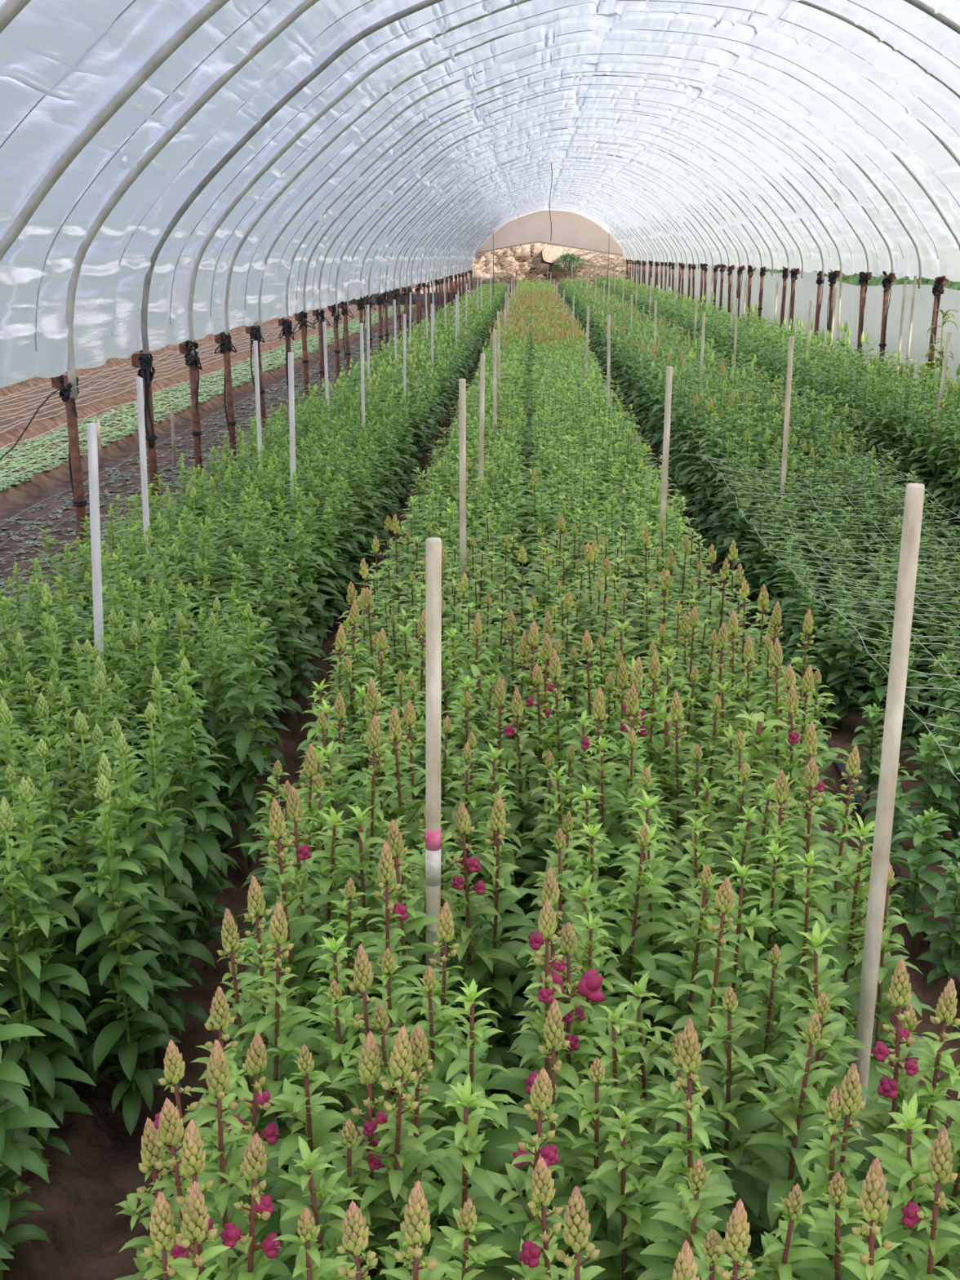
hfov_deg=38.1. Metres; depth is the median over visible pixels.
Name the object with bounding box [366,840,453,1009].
snapdragon
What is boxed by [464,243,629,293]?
brush
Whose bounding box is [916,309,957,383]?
weed
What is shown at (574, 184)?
hoop
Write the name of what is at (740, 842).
snapdragon
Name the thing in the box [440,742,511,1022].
snapdragon
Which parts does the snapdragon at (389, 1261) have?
stem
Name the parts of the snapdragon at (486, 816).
stem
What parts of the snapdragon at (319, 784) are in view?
stem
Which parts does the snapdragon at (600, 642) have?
stem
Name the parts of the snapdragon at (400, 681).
stem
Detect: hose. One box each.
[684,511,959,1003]
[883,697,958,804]
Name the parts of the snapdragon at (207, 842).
stem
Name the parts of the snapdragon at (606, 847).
stem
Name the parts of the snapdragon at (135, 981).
stem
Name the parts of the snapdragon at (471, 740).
stem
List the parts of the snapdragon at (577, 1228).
stem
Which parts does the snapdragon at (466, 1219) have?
stem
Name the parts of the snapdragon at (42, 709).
stem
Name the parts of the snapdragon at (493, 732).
stem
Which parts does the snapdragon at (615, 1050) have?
stem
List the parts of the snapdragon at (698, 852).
stem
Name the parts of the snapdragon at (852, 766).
stem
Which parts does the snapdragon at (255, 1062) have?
stem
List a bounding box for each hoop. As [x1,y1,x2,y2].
[0,0,31,33]
[0,0,229,262]
[65,0,319,398]
[140,0,959,356]
[187,0,959,359]
[224,13,959,334]
[257,44,959,338]
[285,66,921,319]
[302,74,893,319]
[318,88,868,320]
[335,103,841,315]
[346,111,823,311]
[360,128,803,297]
[368,128,789,297]
[378,136,773,294]
[385,142,762,300]
[393,149,749,289]
[399,155,740,295]
[405,157,729,293]
[410,168,721,291]
[416,186,713,288]
[420,168,706,288]
[425,191,699,287]
[428,177,693,286]
[432,179,687,285]
[435,181,682,279]
[439,184,676,283]
[441,191,672,278]
[444,194,667,281]
[447,191,664,280]
[450,192,659,275]
[452,195,657,279]
[454,195,653,275]
[456,198,649,278]
[458,212,646,273]
[460,202,644,276]
[462,202,640,266]
[463,203,638,273]
[466,221,635,266]
[466,222,633,275]
[468,215,631,271]
[470,207,629,273]
[471,215,626,264]
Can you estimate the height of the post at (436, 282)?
1.240 m
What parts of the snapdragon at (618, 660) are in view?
stem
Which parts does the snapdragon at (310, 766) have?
stem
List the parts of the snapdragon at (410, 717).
stem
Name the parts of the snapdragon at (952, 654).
stem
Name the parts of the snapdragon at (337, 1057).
stem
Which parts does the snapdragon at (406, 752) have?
stem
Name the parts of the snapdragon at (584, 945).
stem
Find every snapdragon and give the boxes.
[0,594,39,718]
[0,631,51,778]
[0,642,26,778]
[0,679,36,830]
[0,693,39,779]
[0,697,57,922]
[0,706,68,936]
[0,723,22,934]
[0,764,69,983]
[0,775,97,1097]
[0,777,93,1146]
[0,796,96,1162]
[0,830,23,1012]
[0,844,15,940]
[0,883,12,1004]
[0,951,47,1195]
[0,966,33,1106]
[0,966,58,1279]
[4,733,88,998]
[11,671,66,795]
[14,737,119,1083]
[16,616,80,767]
[22,692,79,937]
[26,680,81,812]
[31,615,97,730]
[31,716,74,844]
[33,657,80,764]
[39,685,98,844]
[44,733,98,978]
[53,639,105,782]
[53,710,142,1026]
[54,808,131,1056]
[60,670,146,833]
[67,639,149,873]
[67,752,177,1071]
[69,608,126,728]
[69,773,184,1135]
[71,723,125,874]
[75,732,192,1070]
[77,655,152,881]
[83,643,130,769]
[87,642,124,728]
[93,607,144,813]
[93,716,191,1031]
[102,674,153,827]
[108,640,146,777]
[114,1117,187,1279]
[116,621,167,828]
[127,610,195,773]
[128,702,215,1035]
[128,1097,238,1279]
[129,620,202,816]
[131,666,222,968]
[131,1039,259,1247]
[136,1118,260,1279]
[138,1191,182,1279]
[142,692,218,889]
[158,648,229,877]
[159,656,240,969]
[165,610,218,826]
[166,1180,230,1279]
[176,986,288,1208]
[189,596,262,826]
[189,612,261,859]
[192,907,291,1169]
[196,1039,293,1279]
[208,602,286,868]
[213,1032,300,1270]
[217,1132,281,1279]
[224,875,322,1170]
[226,901,328,1236]
[231,759,306,984]
[236,780,316,970]
[240,797,333,1137]
[241,835,324,1007]
[251,746,353,938]
[256,785,343,1035]
[256,1044,373,1275]
[269,743,343,938]
[271,806,367,1035]
[271,1135,374,1279]
[272,1207,355,1279]
[283,933,364,1172]
[287,877,382,1052]
[288,1118,400,1279]
[289,710,364,866]
[290,679,359,804]
[293,773,372,999]
[294,979,369,1168]
[295,697,361,865]
[299,623,363,799]
[315,615,389,737]
[316,740,368,915]
[318,804,408,1036]
[324,943,432,1195]
[325,1030,431,1279]
[326,691,363,883]
[327,947,422,1096]
[328,599,377,770]
[334,656,383,805]
[335,1025,441,1279]
[336,1200,377,1279]
[339,714,408,926]
[339,1002,450,1231]
[342,684,395,883]
[345,631,405,797]
[345,840,427,1045]
[346,675,394,782]
[346,679,412,916]
[350,627,405,772]
[351,692,409,835]
[351,814,424,982]
[355,586,396,691]
[357,818,466,1073]
[362,669,423,804]
[364,735,425,817]
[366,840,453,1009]
[369,1024,484,1266]
[375,1220,426,1279]
[377,706,425,941]
[377,804,470,1084]
[381,622,444,746]
[381,699,446,854]
[381,1180,457,1279]
[387,1073,523,1279]
[393,901,513,1199]
[394,609,453,727]
[395,666,455,804]
[401,691,462,803]
[403,678,444,786]
[404,818,472,909]
[404,965,504,1231]
[410,1197,511,1279]
[411,647,448,739]
[413,831,475,1008]
[415,715,465,897]
[417,641,469,821]
[421,978,532,1267]
[440,611,507,788]
[440,626,484,755]
[440,675,493,807]
[440,690,488,844]
[440,731,511,932]
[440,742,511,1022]
[440,802,526,1129]
[442,623,496,791]
[451,793,537,1152]
[453,664,507,768]
[453,742,532,994]
[457,785,525,1046]
[460,672,517,800]
[471,679,529,845]
[471,1066,589,1279]
[477,675,537,906]
[485,899,594,1226]
[488,608,528,789]
[496,998,608,1279]
[499,867,606,1199]
[502,620,568,801]
[502,687,546,941]
[504,630,539,879]
[504,1155,591,1279]
[507,811,610,1060]
[507,921,606,1226]
[509,663,568,902]
[510,751,586,1004]
[511,827,622,1134]
[512,744,586,980]
[513,610,568,746]
[514,764,618,1002]
[515,632,575,879]
[515,639,581,782]
[528,648,585,897]
[530,911,631,1095]
[533,822,639,1008]
[533,873,653,1088]
[544,1186,605,1279]
[552,709,621,849]
[553,1057,652,1279]
[555,645,588,779]
[556,736,635,995]
[556,784,622,996]
[560,630,617,819]
[560,670,620,804]
[561,1104,673,1279]
[562,686,634,995]
[572,1000,672,1261]
[577,634,616,721]
[577,672,626,778]
[582,659,655,848]
[585,728,679,997]
[588,823,683,1093]
[591,618,658,742]
[592,649,644,749]
[595,683,675,884]
[599,656,649,789]
[601,766,689,1010]
[602,788,680,1047]
[602,821,684,1074]
[603,970,676,1257]
[604,656,661,827]
[609,762,693,953]
[617,649,684,843]
[626,1017,757,1279]
[626,1033,751,1247]
[633,864,748,1122]
[635,708,711,875]
[637,1157,745,1279]
[640,623,680,733]
[641,640,665,742]
[644,684,708,829]
[644,814,747,1043]
[645,643,702,792]
[646,872,743,1145]
[647,654,707,767]
[647,876,762,1212]
[648,690,716,954]
[658,666,711,825]
[658,743,733,954]
[659,605,712,779]
[661,986,790,1252]
[664,856,785,1146]
[666,777,731,955]
[668,693,737,885]
[671,1239,699,1279]
[674,611,704,701]
[683,629,731,754]
[684,622,746,792]
[684,709,736,824]
[692,664,737,764]
[693,1228,741,1279]
[698,680,763,813]
[698,762,768,891]
[700,608,763,764]
[706,730,781,903]
[707,723,742,885]
[709,635,770,783]
[709,711,789,841]
[709,805,791,982]
[711,943,801,1164]
[714,650,750,715]
[715,1198,755,1279]
[716,840,808,1103]
[717,709,772,866]
[720,781,797,994]
[726,991,879,1255]
[730,600,799,740]
[731,1012,860,1275]
[732,1182,829,1279]
[733,635,807,781]
[738,768,824,1013]
[739,849,857,1156]
[743,774,824,951]
[745,616,786,713]
[751,637,804,812]
[751,920,872,1186]
[753,756,843,1022]
[754,684,828,919]
[755,663,827,822]
[760,1062,885,1279]
[761,696,800,778]
[768,664,839,874]
[772,608,837,801]
[780,812,895,1078]
[781,721,845,906]
[781,1085,884,1279]
[783,668,849,871]
[788,1172,892,1279]
[806,745,868,1037]
[835,958,937,1272]
[836,862,939,1164]
[838,702,898,810]
[840,1157,902,1279]
[846,1092,959,1279]
[848,1002,953,1272]
[850,630,892,731]
[860,762,917,866]
[860,977,959,1222]
[867,1075,959,1276]
[878,650,930,769]
[880,1126,959,1279]
[888,807,959,945]
[896,731,958,844]
[904,653,959,770]
[911,861,959,986]
[917,712,959,825]
[921,1184,959,1262]
[923,642,959,735]
[932,684,959,782]
[932,742,959,848]
[940,831,959,899]
[946,1183,959,1279]
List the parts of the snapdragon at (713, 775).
stem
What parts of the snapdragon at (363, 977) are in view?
stem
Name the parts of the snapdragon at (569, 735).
stem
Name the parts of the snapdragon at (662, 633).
stem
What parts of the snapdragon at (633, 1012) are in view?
stem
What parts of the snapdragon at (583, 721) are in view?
stem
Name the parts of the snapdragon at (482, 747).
stem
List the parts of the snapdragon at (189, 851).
stem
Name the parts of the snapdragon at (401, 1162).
stem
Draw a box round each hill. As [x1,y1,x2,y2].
[400,220,648,293]
[684,263,959,290]
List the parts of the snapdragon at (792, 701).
stem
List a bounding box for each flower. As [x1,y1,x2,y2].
[153,1112,159,1135]
[169,1236,191,1258]
[205,1218,213,1233]
[219,1222,242,1248]
[226,1114,245,1133]
[237,1231,256,1252]
[255,1192,273,1213]
[257,1090,271,1106]
[260,1232,281,1258]
[261,1122,279,1144]
[297,844,311,860]
[360,1137,379,1151]
[362,1121,377,1136]
[367,1151,384,1170]
[375,1110,389,1130]
[383,1022,391,1035]
[392,902,408,920]
[451,875,463,889]
[461,856,473,870]
[468,857,481,872]
[472,880,486,894]
[503,724,515,737]
[512,1147,528,1167]
[518,1240,541,1267]
[524,1071,539,1094]
[525,697,534,706]
[528,930,545,950]
[536,971,564,1003]
[537,987,552,1002]
[540,1143,559,1166]
[544,709,551,718]
[546,683,554,691]
[550,954,565,972]
[561,1011,573,1022]
[564,1035,579,1051]
[574,1007,586,1021]
[575,968,606,1002]
[580,737,592,750]
[619,723,628,732]
[622,704,626,712]
[636,724,647,737]
[637,710,647,720]
[787,732,799,743]
[813,780,824,792]
[871,1041,889,1062]
[877,1075,898,1098]
[888,1050,906,1068]
[900,1026,910,1040]
[900,1201,923,1227]
[903,1058,919,1075]
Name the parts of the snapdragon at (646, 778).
stem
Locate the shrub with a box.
[550,253,586,271]
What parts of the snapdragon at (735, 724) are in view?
stem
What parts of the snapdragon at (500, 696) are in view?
stem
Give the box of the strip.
[0,304,449,618]
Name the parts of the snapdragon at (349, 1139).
stem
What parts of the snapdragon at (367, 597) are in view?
stem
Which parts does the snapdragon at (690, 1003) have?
stem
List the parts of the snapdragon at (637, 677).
stem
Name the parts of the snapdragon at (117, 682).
stem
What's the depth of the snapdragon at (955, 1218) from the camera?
1.69 m
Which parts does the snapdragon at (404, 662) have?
stem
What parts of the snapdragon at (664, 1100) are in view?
stem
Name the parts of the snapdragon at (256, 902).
stem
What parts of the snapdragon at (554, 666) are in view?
stem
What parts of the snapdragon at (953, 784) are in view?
stem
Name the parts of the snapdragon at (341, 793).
stem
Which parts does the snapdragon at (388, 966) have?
stem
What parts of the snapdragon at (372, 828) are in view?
stem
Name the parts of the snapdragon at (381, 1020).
stem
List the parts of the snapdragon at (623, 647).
stem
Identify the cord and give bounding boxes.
[0,389,59,459]
[549,163,552,240]
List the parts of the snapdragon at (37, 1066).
stem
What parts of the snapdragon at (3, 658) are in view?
stem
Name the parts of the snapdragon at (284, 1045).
stem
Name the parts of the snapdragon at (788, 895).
stem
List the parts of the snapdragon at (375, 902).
stem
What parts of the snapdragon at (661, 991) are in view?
stem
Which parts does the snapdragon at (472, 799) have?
stem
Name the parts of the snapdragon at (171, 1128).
stem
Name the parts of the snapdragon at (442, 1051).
stem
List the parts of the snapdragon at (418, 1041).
stem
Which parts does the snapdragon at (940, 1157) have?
stem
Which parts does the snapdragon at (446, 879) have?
stem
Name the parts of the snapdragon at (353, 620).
stem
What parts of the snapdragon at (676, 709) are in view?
stem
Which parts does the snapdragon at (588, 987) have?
stem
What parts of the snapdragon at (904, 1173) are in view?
stem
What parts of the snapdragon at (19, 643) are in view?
stem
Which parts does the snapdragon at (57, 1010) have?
stem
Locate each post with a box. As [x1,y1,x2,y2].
[51,374,87,598]
[131,350,159,520]
[178,339,203,522]
[214,331,236,461]
[245,325,266,448]
[278,317,294,409]
[293,311,315,421]
[312,309,329,405]
[328,304,341,393]
[337,301,353,382]
[354,297,364,351]
[363,295,375,364]
[373,293,385,361]
[380,291,391,351]
[388,288,397,354]
[395,288,401,348]
[400,287,409,335]
[405,286,413,333]
[414,284,419,333]
[417,283,422,326]
[422,282,426,323]
[426,281,431,324]
[434,279,438,315]
[437,279,441,317]
[440,278,444,315]
[445,276,448,307]
[448,275,451,310]
[451,275,453,306]
[453,274,457,302]
[457,272,460,301]
[459,275,461,301]
[461,272,463,297]
[462,271,465,301]
[464,271,467,297]
[467,271,470,298]
[471,270,472,290]
[626,259,628,280]
[629,259,631,279]
[631,260,634,284]
[634,260,636,284]
[636,259,639,283]
[638,260,641,284]
[641,260,644,287]
[643,261,646,284]
[648,260,651,286]
[649,261,653,286]
[654,262,656,288]
[655,262,658,292]
[660,262,663,289]
[664,262,666,292]
[667,261,671,297]
[671,262,675,297]
[677,262,681,301]
[680,262,684,297]
[687,263,691,302]
[691,263,696,306]
[699,262,704,304]
[702,263,707,307]
[711,264,719,309]
[718,263,726,313]
[726,265,734,317]
[736,265,745,318]
[746,265,755,324]
[757,266,768,324]
[779,266,791,328]
[787,267,800,335]
[813,271,827,355]
[826,269,839,345]
[856,271,871,361]
[879,271,895,374]
[925,275,948,376]
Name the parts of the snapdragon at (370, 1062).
stem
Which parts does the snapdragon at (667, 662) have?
stem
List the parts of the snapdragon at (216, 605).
stem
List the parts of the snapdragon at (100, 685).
stem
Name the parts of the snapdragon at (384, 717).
stem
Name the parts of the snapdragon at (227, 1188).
stem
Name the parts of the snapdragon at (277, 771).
stem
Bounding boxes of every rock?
[408,280,427,288]
[412,288,423,293]
[420,281,431,293]
[434,284,449,293]
[448,275,465,289]
[453,285,465,295]
[471,263,479,271]
[471,268,484,286]
[476,255,485,266]
[480,264,485,271]
[482,262,497,274]
[482,272,488,284]
[485,253,497,266]
[490,248,502,258]
[493,277,501,284]
[494,269,510,280]
[500,253,512,266]
[501,264,508,271]
[505,280,511,291]
[506,271,515,279]
[508,262,519,275]
[511,245,520,260]
[512,275,522,290]
[517,271,525,279]
[518,246,531,262]
[518,262,528,275]
[520,266,532,275]
[529,242,539,253]
[530,273,546,283]
[531,245,543,256]
[532,254,542,265]
[550,262,559,278]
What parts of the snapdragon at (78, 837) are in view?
stem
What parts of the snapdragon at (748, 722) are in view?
stem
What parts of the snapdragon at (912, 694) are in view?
stem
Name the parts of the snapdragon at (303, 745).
stem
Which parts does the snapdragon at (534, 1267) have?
stem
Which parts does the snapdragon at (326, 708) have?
stem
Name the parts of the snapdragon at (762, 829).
stem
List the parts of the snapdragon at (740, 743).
stem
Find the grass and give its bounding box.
[773,271,953,286]
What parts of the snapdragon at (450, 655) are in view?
stem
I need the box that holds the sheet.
[334,292,454,306]
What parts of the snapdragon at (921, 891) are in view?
stem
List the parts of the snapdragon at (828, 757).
stem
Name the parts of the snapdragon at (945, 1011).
stem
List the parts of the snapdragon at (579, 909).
stem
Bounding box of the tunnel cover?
[0,0,959,387]
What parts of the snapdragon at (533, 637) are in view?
stem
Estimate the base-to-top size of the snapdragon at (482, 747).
0.674 m
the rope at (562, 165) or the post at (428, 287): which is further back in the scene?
the post at (428, 287)
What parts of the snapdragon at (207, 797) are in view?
stem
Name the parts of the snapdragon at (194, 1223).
stem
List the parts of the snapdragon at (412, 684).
stem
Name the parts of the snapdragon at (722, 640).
stem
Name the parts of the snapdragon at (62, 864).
stem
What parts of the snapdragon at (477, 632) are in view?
stem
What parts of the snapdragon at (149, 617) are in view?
stem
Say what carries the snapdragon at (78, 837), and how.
on the floor
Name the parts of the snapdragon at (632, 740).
stem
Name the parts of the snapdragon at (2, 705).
stem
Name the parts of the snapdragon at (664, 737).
stem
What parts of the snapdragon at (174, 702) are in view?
stem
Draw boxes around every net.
[0,304,374,433]
[0,305,404,481]
[0,312,435,608]
[695,453,959,781]
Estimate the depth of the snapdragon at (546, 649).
3.35 m
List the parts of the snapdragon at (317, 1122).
stem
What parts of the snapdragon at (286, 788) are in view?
stem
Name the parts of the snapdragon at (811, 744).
stem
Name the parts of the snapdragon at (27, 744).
stem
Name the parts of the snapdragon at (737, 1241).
stem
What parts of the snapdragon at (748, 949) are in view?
stem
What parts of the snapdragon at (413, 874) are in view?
stem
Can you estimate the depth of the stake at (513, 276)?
26.36 m
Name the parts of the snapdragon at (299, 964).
stem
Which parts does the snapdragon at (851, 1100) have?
stem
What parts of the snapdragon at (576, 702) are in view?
stem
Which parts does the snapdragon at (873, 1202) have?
stem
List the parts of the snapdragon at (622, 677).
stem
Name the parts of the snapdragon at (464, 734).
stem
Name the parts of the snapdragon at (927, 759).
stem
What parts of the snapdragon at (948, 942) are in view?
stem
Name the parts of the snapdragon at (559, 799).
stem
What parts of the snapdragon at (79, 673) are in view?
stem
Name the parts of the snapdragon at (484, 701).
stem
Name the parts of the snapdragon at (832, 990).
stem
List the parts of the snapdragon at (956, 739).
stem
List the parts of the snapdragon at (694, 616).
stem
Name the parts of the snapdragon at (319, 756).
stem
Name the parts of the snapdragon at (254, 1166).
stem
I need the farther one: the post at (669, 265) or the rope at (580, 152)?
the post at (669, 265)
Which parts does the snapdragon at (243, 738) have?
stem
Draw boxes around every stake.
[86,422,105,705]
[136,377,151,583]
[253,340,263,501]
[288,352,296,531]
[322,321,330,433]
[360,323,365,439]
[366,304,369,395]
[393,299,397,367]
[403,314,406,405]
[408,292,411,355]
[424,287,428,351]
[425,537,441,1020]
[431,279,435,339]
[431,303,433,376]
[443,275,446,322]
[455,294,457,344]
[457,290,459,338]
[458,378,466,623]
[465,283,467,331]
[469,273,470,298]
[476,276,478,305]
[478,353,484,524]
[480,277,482,317]
[489,274,490,306]
[493,329,497,444]
[497,311,500,393]
[503,292,506,351]
[506,284,509,337]
[511,277,512,311]
[513,275,515,307]
[553,280,555,297]
[555,282,557,303]
[563,288,564,325]
[572,295,574,346]
[585,306,589,382]
[586,270,588,293]
[595,275,596,302]
[602,281,604,310]
[606,314,610,415]
[607,274,609,309]
[613,267,615,295]
[622,274,624,314]
[630,294,632,336]
[635,274,638,310]
[648,277,652,314]
[653,300,657,370]
[657,366,672,570]
[662,277,665,304]
[674,277,676,311]
[689,287,693,323]
[693,295,697,351]
[698,311,705,395]
[710,266,713,304]
[730,284,733,342]
[733,297,737,372]
[742,279,746,321]
[773,281,778,327]
[778,336,794,523]
[804,300,812,373]
[829,288,836,355]
[836,273,842,344]
[853,483,924,1164]
[895,280,906,376]
[904,275,916,377]
[926,331,951,485]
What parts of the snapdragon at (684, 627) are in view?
stem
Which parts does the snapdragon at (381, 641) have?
stem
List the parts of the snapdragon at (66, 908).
stem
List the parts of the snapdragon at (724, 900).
stem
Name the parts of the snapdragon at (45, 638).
stem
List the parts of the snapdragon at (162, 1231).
stem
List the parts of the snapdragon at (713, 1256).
stem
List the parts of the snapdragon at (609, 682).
stem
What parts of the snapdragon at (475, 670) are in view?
stem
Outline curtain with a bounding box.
[631,261,959,399]
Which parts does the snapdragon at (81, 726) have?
stem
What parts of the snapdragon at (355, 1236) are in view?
stem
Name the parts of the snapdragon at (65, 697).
stem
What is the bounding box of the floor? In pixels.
[0,291,959,1279]
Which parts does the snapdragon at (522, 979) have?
stem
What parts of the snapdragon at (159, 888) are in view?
stem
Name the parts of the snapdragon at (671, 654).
stem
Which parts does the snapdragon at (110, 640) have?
stem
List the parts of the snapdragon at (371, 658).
stem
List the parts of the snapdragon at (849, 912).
stem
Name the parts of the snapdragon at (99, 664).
stem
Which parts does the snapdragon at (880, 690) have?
stem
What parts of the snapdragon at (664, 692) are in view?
stem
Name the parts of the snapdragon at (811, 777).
stem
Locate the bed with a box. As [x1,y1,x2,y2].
[0,304,416,491]
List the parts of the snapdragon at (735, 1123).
stem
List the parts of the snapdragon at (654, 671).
stem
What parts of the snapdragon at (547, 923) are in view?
stem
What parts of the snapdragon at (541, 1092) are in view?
stem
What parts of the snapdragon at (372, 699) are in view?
stem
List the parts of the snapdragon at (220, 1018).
stem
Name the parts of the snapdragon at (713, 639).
stem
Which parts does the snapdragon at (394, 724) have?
stem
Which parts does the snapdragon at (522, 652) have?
stem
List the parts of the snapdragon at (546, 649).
stem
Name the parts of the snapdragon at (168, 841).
stem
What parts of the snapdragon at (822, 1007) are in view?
stem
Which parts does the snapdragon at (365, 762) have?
stem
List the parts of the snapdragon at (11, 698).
stem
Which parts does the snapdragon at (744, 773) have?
stem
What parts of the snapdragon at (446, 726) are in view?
stem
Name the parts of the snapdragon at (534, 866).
stem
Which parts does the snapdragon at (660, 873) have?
stem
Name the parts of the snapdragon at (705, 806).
stem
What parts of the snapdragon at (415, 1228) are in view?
stem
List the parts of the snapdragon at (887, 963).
stem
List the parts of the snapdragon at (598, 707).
stem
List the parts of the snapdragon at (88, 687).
stem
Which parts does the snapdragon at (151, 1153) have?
stem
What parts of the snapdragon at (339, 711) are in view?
stem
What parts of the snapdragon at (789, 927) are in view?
stem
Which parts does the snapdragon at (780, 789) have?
stem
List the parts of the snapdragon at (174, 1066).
stem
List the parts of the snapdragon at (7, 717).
stem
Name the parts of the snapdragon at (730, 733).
stem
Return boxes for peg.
[96,418,102,467]
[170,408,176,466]
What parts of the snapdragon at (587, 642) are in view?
stem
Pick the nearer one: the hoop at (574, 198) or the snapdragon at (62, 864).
the snapdragon at (62, 864)
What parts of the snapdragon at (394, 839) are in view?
stem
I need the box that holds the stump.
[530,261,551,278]
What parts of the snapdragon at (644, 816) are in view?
stem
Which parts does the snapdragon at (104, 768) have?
stem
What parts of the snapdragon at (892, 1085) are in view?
stem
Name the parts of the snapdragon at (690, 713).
stem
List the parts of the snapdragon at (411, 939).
stem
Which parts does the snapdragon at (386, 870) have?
stem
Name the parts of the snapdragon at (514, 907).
stem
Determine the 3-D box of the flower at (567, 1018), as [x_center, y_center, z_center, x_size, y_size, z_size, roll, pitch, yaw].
[0.124,0.540,1.992,0.018,0.018,0.021,3,7,11]
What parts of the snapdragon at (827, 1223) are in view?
stem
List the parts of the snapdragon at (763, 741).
stem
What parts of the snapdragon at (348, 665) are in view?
stem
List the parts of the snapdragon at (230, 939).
stem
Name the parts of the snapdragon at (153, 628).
stem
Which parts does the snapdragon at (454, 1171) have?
stem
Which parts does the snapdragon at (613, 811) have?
stem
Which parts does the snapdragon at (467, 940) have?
stem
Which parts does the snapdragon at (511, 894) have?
stem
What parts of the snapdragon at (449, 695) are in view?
stem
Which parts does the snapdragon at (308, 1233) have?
stem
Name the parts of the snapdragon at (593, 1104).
stem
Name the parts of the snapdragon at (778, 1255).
stem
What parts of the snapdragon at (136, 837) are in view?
stem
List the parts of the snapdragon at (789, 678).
stem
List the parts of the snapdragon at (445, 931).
stem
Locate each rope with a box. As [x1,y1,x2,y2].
[0,0,136,148]
[35,0,270,351]
[111,0,373,336]
[169,0,959,324]
[210,0,954,316]
[244,29,959,310]
[278,53,938,268]
[296,71,903,300]
[311,84,877,297]
[328,97,852,293]
[342,108,830,291]
[354,117,810,280]
[364,126,794,280]
[373,133,778,284]
[382,140,765,275]
[396,151,742,280]
[402,146,752,252]
[403,156,732,275]
[408,160,719,274]
[413,164,715,277]
[418,168,699,275]
[425,172,701,259]
[428,175,693,262]
[431,177,688,271]
[437,181,684,256]
[437,183,678,272]
[440,186,673,271]
[446,190,665,267]
[448,191,661,268]
[451,194,657,267]
[453,187,669,255]
[453,195,653,265]
[456,197,650,262]
[457,198,647,265]
[459,200,644,268]
[462,201,641,262]
[465,204,629,262]
[467,203,639,255]
[467,206,631,266]
[468,205,628,255]
[469,207,629,264]
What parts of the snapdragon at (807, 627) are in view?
stem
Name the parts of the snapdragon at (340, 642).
stem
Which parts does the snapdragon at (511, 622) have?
stem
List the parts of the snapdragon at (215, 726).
stem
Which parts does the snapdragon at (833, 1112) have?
stem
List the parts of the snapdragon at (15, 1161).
stem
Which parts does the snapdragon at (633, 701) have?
stem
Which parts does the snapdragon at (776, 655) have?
stem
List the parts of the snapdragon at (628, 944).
stem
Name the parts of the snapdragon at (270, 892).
stem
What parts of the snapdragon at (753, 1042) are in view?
stem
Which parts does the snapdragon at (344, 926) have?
stem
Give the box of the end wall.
[475,209,622,256]
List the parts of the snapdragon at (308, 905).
stem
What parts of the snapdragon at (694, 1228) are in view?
stem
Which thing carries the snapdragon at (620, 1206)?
on the floor
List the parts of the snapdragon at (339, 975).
stem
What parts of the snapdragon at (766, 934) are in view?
stem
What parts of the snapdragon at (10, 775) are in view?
stem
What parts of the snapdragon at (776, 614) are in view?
stem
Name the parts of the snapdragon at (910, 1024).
stem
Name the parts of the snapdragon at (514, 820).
stem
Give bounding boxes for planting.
[0,272,959,1270]
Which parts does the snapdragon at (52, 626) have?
stem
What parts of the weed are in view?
stem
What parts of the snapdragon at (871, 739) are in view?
stem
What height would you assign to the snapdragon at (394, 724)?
0.758 m
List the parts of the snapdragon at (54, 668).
stem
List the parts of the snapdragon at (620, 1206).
stem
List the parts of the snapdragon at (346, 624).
stem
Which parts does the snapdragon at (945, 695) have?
stem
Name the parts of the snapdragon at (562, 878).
stem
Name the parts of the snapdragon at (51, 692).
stem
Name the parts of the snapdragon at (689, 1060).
stem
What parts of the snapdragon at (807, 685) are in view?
stem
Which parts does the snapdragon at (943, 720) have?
stem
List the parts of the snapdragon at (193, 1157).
stem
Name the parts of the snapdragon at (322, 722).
stem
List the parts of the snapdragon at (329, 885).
stem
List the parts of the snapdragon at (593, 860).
stem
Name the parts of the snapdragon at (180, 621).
stem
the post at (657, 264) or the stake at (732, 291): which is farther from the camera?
the post at (657, 264)
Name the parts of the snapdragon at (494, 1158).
stem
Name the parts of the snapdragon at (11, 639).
stem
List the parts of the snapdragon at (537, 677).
stem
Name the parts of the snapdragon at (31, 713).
stem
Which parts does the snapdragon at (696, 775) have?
stem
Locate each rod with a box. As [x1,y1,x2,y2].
[493,234,493,294]
[607,233,609,288]
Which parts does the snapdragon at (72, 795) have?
stem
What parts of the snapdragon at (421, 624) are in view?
stem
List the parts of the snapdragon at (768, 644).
stem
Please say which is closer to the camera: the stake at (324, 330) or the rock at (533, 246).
the stake at (324, 330)
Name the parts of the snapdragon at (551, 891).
stem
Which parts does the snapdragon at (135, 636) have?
stem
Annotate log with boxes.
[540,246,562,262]
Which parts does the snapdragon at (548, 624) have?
stem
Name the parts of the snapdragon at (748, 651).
stem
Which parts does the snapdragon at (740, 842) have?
stem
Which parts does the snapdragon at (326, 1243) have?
stem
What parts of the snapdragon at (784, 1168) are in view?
stem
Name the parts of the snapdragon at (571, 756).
stem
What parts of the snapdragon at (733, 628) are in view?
stem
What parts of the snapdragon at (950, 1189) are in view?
stem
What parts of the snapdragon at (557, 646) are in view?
stem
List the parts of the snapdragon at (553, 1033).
stem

